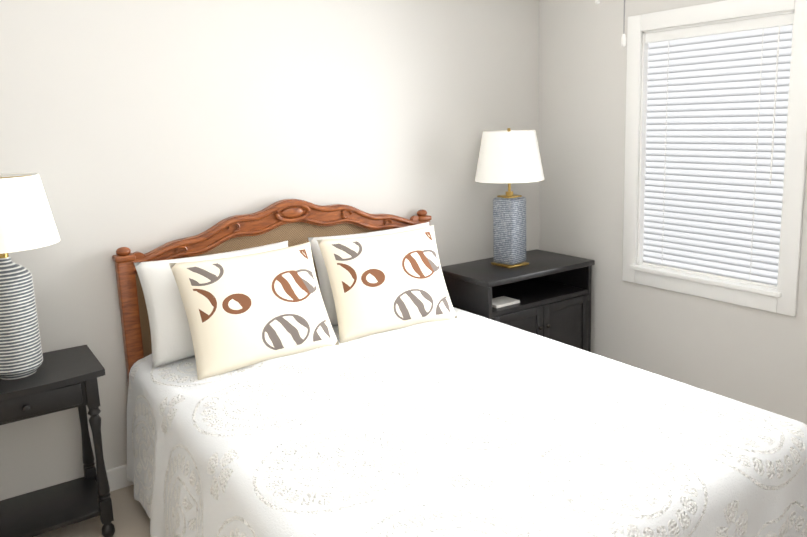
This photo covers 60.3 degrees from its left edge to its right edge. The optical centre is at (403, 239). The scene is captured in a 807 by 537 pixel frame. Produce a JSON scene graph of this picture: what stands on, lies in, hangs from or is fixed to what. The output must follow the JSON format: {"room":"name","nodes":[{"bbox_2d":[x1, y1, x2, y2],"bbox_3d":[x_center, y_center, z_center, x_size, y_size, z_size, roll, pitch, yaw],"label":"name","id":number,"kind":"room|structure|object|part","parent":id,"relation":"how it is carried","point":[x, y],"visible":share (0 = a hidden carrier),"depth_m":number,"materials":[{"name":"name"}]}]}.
{"room":"bedroom","nodes":[
{"label":"bedroom","id":0,"kind":"room"},
{"bbox_2d":[35,485,150,536],"bbox_3d":[0.514,1.276,2.118,3.740,0.050,4.020,-9,12,-33],"label":"floor","id":1,"kind":"structure","parent":0,"point":[131,518],"depth_m":2.88,"materials":[{"name":"carpet"}]},
{"bbox_2d":[0,345,114,536],"bbox_3d":[-1.469,0.858,2.729,0.560,0.700,0.415,-9,12,-33],"label":"nightstand","id":2,"kind":"object","parent":1,"relation":"on","point":[61,380],"visible":1,"depth_m":2.71,"materials":[{"name":"black paint"}]},
{"bbox_2d":[0,173,59,379],"bbox_3d":[-1.488,0.136,2.592,0.400,0.769,0.400,-9,12,-33],"label":"lamp","id":3,"kind":"object","parent":2,"relation":"on","point":[27,222],"visible":1,"depth_m":2.54,"materials":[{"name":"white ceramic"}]},
{"bbox_2d":[112,199,806,536],"bbox_3d":[0.030,0.559,2.575,1.856,1.237,2.299,-9,12,-33],"label":"bed","id":4,"kind":"object","parent":1,"relation":"on","point":[298,368],"visible":1,"depth_m":2.42,"materials":[{"name":"white fabric"}]},
{"bbox_2d":[168,241,339,382],"bbox_3d":[-0.625,0.289,2.994,0.660,0.500,0.165,-9,-14,-36],"label":"pillow","id":5,"kind":"object","parent":4,"relation":"on","point":[249,313],"depth_m":2.90,"materials":[{"name":"white fabric"}]},
{"bbox_3d":[-0.538,0.413,3.522,1.674,1.237,0.075,-9,12,-33],"label":"headboard","id":6,"kind":"part","parent":4,"relation":"part of","materials":[{"name":"brown wood"}]},
{"bbox_2d":[316,225,457,344],"bbox_3d":[-0.067,0.202,3.374,0.650,0.500,0.165,-8,-13,-29],"label":"pillow","id":7,"kind":"object","parent":4,"relation":"on","point":[383,286],"depth_m":3.29,"materials":[{"name":"white fabric"}]},
{"bbox_2d":[441,249,594,351],"bbox_3d":[0.663,0.515,4.090,0.819,0.755,0.485,-9,12,-33],"label":"nightstand","id":8,"kind":"object","parent":1,"relation":"on","point":[546,294],"visible":0.58,"depth_m":3.96,"materials":[{"name":"black paint"}]},
{"bbox_2d":[475,128,543,267],"bbox_3d":[0.603,-0.239,3.950,0.390,0.779,0.390,-9,12,-33],"label":"lamp","id":9,"kind":"object","parent":8,"relation":"on","point":[509,156],"visible":0.98,"depth_m":3.83,"materials":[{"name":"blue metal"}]},
{"bbox_2d":[0,0,539,500],"bbox_3d":[-0.617,-0.192,3.503,3.450,2.440,0.120,-9,12,-33],"label":"wall","id":10,"kind":"structure","parent":0,"point":[144,126],"depth_m":3.21,"materials":[{"name":"white paint"}]},
{"bbox_2d":[1,464,133,500],"bbox_3d":[-0.554,0.970,3.638,3.470,0.100,0.018,-9,12,-33],"label":"baseboard","id":11,"kind":"structure","parent":10,"relation":"attached to","point":[117,477],"depth_m":3.13,"materials":[{"name":"white"}]},
{"bbox_2d":[540,0,806,424],"bbox_3d":[1.969,-0.176,2.891,0.120,2.440,4.020,-9,12,-33],"label":"wall","id":12,"kind":"structure","parent":0,"point":[754,357],"depth_m":3.91,"materials":[{"name":"white paint"}]},
{"bbox_2d":[622,0,806,316],"bbox_3d":[1.533,-0.423,3.458,0.160,1.440,0.960,-9,12,-33],"label":"window","id":13,"kind":"structure","parent":12,"relation":"in","point":[782,298],"depth_m":3.35,"materials":[{"name":"white wood"}]},
{"bbox_2d":[642,13,792,288],"bbox_3d":[1.521,-0.422,3.450,0.059,1.245,0.764,-9,12,-33],"label":"window blinds","id":14,"kind":"object","parent":13,"relation":"attached to","point":[717,106],"visible":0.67,"depth_m":3.42,"materials":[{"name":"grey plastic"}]},
{"bbox_3d":[-0.286,-1.071,1.215,5.460,0.060,4.020,-9,12,-33],"label":"ceiling","id":15,"kind":"structure","parent":0,"visible":0},
{"bbox_2d":[595,0,625,46],"bbox_3d":[0.471,-0.804,1.680,1.092,0.680,1.052,-9,12,-33],"label":"ceiling fan","id":16,"kind":"object","parent":15,"relation":"hanging from","point":[623,40],"visible":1,"depth_m":1.62,"materials":[{"name":"white"}]}
]}

